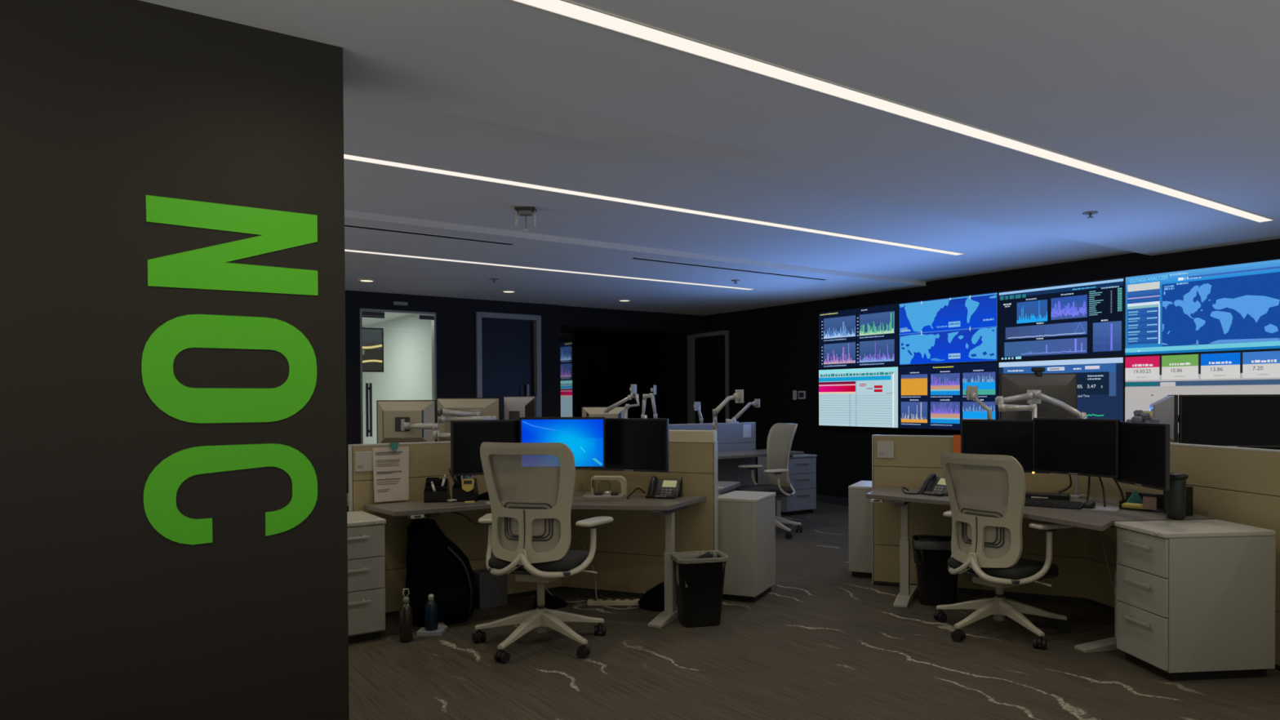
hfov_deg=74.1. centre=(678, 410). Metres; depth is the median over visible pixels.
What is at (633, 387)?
monitor stand
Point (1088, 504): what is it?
mouse
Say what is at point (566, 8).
recessed light
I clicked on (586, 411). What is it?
monitor
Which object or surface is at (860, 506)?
pedestal
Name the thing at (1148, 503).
sticky note
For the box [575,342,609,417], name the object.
wall
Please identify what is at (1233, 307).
display panel
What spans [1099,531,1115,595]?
cable
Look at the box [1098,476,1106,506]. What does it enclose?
cable
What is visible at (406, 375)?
wall
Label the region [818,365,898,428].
display panel
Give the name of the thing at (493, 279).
sprinkler head
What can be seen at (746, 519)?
pedestal
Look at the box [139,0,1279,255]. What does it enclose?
ceiling
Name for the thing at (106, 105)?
wall
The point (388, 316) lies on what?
ceiling
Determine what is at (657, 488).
desk phone
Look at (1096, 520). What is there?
desk
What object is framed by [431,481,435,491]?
pen
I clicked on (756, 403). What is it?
monitor stand
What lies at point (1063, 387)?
monitor
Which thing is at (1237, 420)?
monitor
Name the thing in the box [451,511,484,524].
cable
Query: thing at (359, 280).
recessed light
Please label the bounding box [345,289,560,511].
wall
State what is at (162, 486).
sign letter
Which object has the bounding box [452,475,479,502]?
desk organizer
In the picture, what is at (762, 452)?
desk
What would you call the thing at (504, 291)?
recessed light
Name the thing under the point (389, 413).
monitor
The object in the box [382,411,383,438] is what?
vent
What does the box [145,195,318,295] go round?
sign letter
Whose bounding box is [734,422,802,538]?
office chair
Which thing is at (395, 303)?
sign plate
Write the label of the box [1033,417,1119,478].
monitor
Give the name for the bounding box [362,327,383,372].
television
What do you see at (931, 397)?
display panel
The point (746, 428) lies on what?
sheet
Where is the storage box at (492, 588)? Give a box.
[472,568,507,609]
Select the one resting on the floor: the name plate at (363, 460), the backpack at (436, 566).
the backpack at (436, 566)
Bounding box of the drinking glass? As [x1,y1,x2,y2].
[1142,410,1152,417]
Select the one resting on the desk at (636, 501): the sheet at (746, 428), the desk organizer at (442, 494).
the desk organizer at (442, 494)
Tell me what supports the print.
attached to the paper sheet at (390, 468)
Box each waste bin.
[671,551,728,627]
[911,534,958,605]
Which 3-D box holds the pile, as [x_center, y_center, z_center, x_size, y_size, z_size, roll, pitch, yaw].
[3.134,0.280,5.715,0.245,0.568,0.165,-1,1,-36]
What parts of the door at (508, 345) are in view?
lock plate, handle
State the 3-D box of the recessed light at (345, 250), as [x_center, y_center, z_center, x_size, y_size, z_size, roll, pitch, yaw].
[-2.191,-1.411,7.908,7.640,0.006,0.104,-1,1,-36]
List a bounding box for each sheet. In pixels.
[372,446,408,502]
[742,424,751,437]
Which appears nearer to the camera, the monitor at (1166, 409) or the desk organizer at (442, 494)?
the desk organizer at (442, 494)
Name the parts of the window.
frame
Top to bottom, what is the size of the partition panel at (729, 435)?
1.118 m
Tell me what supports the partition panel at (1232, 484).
on the floor
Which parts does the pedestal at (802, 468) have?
drawer, drawer, drawer, handle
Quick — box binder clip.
[389,443,399,453]
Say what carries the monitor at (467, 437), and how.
attached to the monitor stand
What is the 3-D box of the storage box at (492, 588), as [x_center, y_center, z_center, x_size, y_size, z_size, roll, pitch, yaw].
[-1.274,1.197,5.719,0.200,0.240,0.140,-1,1,-36]
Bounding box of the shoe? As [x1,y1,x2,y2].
[532,593,567,609]
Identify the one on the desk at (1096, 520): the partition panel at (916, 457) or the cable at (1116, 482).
the cable at (1116, 482)
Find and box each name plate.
[355,451,373,471]
[877,440,893,457]
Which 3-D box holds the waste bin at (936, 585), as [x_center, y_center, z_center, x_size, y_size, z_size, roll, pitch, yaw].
[1.759,1.083,5.752,0.322,0.443,0.272,0,1,12]
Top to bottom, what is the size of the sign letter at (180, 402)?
0.372 m
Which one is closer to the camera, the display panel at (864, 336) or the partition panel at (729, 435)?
the partition panel at (729, 435)
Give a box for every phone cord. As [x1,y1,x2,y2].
[626,487,645,499]
[901,486,922,494]
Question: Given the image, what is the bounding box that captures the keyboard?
[1024,497,1083,509]
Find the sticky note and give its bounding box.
[1142,496,1156,510]
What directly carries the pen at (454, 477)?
in the desk organizer at (459, 494)
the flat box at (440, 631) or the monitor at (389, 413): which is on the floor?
the flat box at (440, 631)
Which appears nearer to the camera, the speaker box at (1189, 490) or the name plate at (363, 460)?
the speaker box at (1189, 490)
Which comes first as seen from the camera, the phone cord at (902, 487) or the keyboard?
the keyboard
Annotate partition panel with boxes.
[347,440,560,615]
[560,430,718,595]
[668,422,755,494]
[871,434,1088,600]
[1087,442,1279,668]
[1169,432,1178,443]
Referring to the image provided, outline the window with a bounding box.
[560,331,576,417]
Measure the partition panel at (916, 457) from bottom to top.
1.117 m
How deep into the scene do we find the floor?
4.37 m
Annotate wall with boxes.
[0,0,349,719]
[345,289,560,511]
[362,314,431,444]
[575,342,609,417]
[609,238,1279,497]
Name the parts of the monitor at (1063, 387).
mounting plate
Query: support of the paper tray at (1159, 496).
on the desk at (1096, 520)
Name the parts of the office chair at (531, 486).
leg, leg, frame, seat, leg, leg, height lever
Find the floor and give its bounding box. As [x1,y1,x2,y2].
[348,502,1279,719]
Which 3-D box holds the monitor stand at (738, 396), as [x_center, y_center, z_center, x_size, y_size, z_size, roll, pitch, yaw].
[0.347,0.207,6.187,0.283,0.723,0.100,-1,1,-36]
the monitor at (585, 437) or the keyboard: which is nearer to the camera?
the keyboard
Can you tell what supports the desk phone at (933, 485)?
on the desk at (1096, 520)
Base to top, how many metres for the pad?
0.026 m
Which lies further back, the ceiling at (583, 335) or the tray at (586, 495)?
the ceiling at (583, 335)
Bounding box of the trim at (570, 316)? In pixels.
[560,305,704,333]
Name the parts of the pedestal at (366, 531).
handle, handle, handle, drawer, drawer, drawer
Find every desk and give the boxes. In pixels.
[346,493,348,506]
[364,490,706,629]
[717,448,804,525]
[717,480,740,495]
[866,487,1214,653]
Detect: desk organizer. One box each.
[423,477,450,502]
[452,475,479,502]
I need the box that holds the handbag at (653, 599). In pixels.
[637,582,676,611]
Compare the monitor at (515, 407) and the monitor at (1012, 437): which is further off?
the monitor at (515, 407)
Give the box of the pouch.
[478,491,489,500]
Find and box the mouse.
[1083,500,1095,508]
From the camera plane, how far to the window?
12.75 m
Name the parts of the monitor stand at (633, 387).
head plate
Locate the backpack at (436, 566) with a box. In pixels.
[404,517,479,626]
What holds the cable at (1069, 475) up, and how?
attached to the station
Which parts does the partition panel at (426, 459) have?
trim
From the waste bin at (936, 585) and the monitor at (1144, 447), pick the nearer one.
the monitor at (1144, 447)
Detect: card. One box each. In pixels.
[953,435,960,453]
[1125,489,1142,503]
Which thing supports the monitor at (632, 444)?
attached to the monitor stand
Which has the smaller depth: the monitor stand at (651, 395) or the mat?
the mat
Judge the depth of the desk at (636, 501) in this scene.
5.33 m
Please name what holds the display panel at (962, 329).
attached to the wall at (774, 350)
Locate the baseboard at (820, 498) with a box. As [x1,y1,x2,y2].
[816,494,848,506]
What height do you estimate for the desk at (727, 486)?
0.735 m
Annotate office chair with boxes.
[471,441,613,663]
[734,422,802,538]
[933,451,1074,649]
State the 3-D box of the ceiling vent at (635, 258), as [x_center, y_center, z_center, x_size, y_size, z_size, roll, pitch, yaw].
[0.609,-1.433,8.627,2.530,0.004,0.072,-1,1,-36]
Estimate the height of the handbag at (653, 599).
0.251 m
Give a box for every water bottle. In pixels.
[399,588,413,642]
[424,594,437,631]
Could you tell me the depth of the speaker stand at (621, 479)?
5.73 m
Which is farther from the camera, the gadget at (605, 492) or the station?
the gadget at (605, 492)
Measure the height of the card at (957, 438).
0.180 m
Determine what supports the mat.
on the desk at (1096, 520)
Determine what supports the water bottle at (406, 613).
on the floor
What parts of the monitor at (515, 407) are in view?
mounting plate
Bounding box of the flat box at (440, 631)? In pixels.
[417,626,446,635]
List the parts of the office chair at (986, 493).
leg, leg, frame, seat, leg, leg, height lever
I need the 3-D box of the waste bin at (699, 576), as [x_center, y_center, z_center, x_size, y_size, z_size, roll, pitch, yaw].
[0.131,1.104,5.253,0.331,0.428,0.256,0,1,-14]
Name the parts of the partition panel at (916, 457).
trim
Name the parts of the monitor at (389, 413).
mounting plate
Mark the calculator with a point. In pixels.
(468, 485)
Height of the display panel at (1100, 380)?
0.749 m
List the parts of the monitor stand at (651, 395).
head plate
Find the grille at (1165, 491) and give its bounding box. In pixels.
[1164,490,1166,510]
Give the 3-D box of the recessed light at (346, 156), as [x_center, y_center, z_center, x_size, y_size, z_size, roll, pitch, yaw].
[-0.720,-1.435,5.554,8.440,0.006,0.104,-1,1,-36]
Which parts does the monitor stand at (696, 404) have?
head plate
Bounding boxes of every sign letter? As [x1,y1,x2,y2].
[141,314,316,423]
[143,443,317,544]
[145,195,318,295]
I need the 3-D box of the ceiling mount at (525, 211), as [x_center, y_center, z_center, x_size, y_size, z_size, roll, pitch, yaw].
[-1.086,-1.361,6.041,0.150,0.165,0.100,0,1,0]
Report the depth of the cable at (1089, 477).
5.24 m
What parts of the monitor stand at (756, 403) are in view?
head plate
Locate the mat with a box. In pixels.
[1080,506,1119,511]
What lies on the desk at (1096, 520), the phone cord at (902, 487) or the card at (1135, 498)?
the phone cord at (902, 487)
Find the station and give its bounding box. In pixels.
[1025,491,1070,501]
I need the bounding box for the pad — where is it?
[1121,502,1144,509]
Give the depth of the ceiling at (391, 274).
8.93 m
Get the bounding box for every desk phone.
[644,475,682,498]
[917,473,948,496]
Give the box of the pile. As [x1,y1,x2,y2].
[1125,409,1159,423]
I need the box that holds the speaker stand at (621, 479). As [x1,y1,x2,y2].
[591,475,626,496]
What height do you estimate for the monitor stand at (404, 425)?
0.515 m
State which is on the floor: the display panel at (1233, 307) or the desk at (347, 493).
the desk at (347, 493)
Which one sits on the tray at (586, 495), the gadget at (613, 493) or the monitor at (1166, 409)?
the gadget at (613, 493)
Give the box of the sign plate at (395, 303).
[393,301,407,306]
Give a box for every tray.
[582,493,624,497]
[1118,492,1163,512]
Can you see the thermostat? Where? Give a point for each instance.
(802, 394)
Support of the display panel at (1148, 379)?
attached to the wall at (774, 350)
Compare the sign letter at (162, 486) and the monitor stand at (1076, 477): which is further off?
the monitor stand at (1076, 477)
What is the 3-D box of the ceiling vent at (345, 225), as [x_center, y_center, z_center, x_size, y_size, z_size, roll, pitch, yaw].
[-2.250,-1.393,6.540,2.110,0.004,0.072,-1,1,-36]
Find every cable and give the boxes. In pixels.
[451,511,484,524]
[544,586,585,602]
[571,533,638,609]
[1057,474,1071,493]
[1086,475,1090,500]
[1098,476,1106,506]
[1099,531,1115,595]
[1112,478,1124,502]
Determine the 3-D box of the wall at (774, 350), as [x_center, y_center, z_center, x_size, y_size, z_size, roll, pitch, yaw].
[3.072,-0.136,9.858,0.150,2.760,14.700,-1,1,-36]
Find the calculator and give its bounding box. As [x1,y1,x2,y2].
[462,479,474,491]
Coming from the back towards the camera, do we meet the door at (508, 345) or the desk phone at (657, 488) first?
the door at (508, 345)
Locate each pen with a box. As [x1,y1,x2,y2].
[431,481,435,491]
[440,474,445,486]
[448,468,457,480]
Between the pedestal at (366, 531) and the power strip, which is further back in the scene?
the power strip
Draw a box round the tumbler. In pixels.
[1166,472,1188,519]
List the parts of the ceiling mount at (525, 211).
mounting plate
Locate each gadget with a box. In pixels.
[595,491,602,495]
[604,491,611,494]
[610,491,618,495]
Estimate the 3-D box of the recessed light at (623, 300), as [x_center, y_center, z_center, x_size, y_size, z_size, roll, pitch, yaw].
[-0.712,-1.459,11.241,0.180,0.010,0.180,-1,1,-36]
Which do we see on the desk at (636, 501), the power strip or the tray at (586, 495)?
the tray at (586, 495)
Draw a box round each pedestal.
[346,511,386,643]
[717,490,776,602]
[757,453,817,515]
[848,480,871,577]
[1114,519,1275,680]
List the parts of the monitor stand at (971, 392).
head plate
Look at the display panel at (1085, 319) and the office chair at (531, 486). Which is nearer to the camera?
the office chair at (531, 486)
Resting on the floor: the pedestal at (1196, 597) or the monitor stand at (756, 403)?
the pedestal at (1196, 597)
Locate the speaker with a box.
[597,480,611,493]
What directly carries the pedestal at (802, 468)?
on the floor
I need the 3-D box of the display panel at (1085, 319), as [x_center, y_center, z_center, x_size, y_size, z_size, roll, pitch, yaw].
[3.856,-0.895,8.557,0.101,0.749,1.329,-1,1,-36]
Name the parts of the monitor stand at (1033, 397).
head plate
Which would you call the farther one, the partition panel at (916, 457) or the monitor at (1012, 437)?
the partition panel at (916, 457)
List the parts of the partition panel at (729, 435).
trim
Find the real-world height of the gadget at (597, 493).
0.022 m
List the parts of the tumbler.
lid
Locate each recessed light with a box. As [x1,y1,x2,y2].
[343,152,965,255]
[344,248,754,289]
[357,279,375,282]
[501,290,515,293]
[509,0,1275,222]
[617,299,631,302]
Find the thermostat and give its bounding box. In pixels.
[798,391,805,399]
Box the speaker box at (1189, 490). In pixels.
[1163,485,1193,515]
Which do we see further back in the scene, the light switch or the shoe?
the light switch
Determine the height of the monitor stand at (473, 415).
0.586 m
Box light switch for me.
[792,390,796,399]
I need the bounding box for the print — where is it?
[375,451,402,492]
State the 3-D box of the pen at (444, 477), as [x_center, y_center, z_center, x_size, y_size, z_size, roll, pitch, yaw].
[-1.524,0.478,5.482,0.044,0.129,0.016,0,1,0]
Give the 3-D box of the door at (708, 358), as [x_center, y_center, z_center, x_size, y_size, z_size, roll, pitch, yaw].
[0.503,-0.009,13.302,0.140,2.434,1.010,-1,1,-36]
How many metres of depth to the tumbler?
4.53 m
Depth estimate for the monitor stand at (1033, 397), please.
5.94 m
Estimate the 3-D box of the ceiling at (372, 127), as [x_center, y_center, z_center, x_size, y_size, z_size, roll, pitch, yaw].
[-0.238,-1.547,6.063,10.000,0.200,2.540,-1,1,-36]
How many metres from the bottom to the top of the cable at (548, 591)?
0.336 m
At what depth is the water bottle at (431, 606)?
5.02 m
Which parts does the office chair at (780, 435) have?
seat, frame, leg, leg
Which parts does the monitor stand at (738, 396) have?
head plate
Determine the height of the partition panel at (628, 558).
1.175 m
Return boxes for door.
[360,308,436,444]
[475,311,542,419]
[687,330,728,423]
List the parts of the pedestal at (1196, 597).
handle, handle, handle, drawer, drawer, drawer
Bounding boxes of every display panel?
[817,302,898,368]
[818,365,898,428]
[898,291,998,365]
[898,361,998,430]
[998,276,1124,361]
[998,356,1124,422]
[1124,258,1279,355]
[1124,349,1279,432]
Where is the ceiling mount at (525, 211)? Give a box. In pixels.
[514,206,537,231]
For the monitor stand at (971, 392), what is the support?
on the desk at (1096, 520)
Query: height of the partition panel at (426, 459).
1.112 m
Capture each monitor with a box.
[376,400,436,443]
[435,397,500,441]
[450,419,519,475]
[503,395,537,419]
[519,417,605,468]
[581,406,624,417]
[591,417,669,472]
[960,418,1050,473]
[999,367,1077,419]
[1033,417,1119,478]
[1115,421,1169,490]
[1149,395,1177,441]
[1178,394,1279,447]
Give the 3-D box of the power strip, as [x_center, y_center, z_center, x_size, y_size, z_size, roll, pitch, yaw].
[-0.422,1.295,5.724,0.380,0.037,0.056,0,1,0]
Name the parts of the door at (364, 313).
handle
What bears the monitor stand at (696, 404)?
on the desk
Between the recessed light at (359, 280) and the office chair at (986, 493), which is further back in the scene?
the recessed light at (359, 280)
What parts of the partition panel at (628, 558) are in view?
rail, trim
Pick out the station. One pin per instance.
(1028, 495)
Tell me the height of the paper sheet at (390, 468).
0.343 m
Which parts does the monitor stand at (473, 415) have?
head plate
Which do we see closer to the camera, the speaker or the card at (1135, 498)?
the card at (1135, 498)
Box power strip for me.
[586,599,639,605]
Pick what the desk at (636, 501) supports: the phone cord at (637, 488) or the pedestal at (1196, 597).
the phone cord at (637, 488)
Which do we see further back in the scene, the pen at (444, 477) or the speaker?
the speaker
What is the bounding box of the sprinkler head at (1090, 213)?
[1082,211,1097,217]
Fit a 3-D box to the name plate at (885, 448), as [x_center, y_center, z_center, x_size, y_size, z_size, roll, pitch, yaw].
[1.532,0.288,6.255,0.120,0.125,0.007,0,1,24]
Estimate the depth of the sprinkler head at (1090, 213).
6.01 m
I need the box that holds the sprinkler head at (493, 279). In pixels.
[488,278,498,282]
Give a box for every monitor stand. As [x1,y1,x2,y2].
[400,418,450,439]
[437,408,496,422]
[604,384,639,417]
[640,385,657,418]
[693,401,702,423]
[712,389,743,489]
[725,399,759,422]
[965,386,991,419]
[995,390,1086,419]
[1070,475,1086,497]
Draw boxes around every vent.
[344,224,514,244]
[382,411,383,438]
[422,409,423,438]
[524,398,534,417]
[631,257,827,279]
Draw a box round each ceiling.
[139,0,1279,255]
[342,92,1135,281]
[344,209,925,315]
[361,312,409,326]
[560,326,696,343]
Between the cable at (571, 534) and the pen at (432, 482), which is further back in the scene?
the cable at (571, 534)
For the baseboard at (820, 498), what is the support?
attached to the wall at (774, 350)
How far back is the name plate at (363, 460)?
5.33 m
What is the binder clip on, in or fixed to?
attached to the paper sheet at (390, 468)
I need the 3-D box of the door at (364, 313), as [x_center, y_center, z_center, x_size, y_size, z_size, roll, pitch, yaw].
[-3.473,0.012,10.522,0.940,2.500,0.110,-1,1,-36]
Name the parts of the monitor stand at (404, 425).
head plate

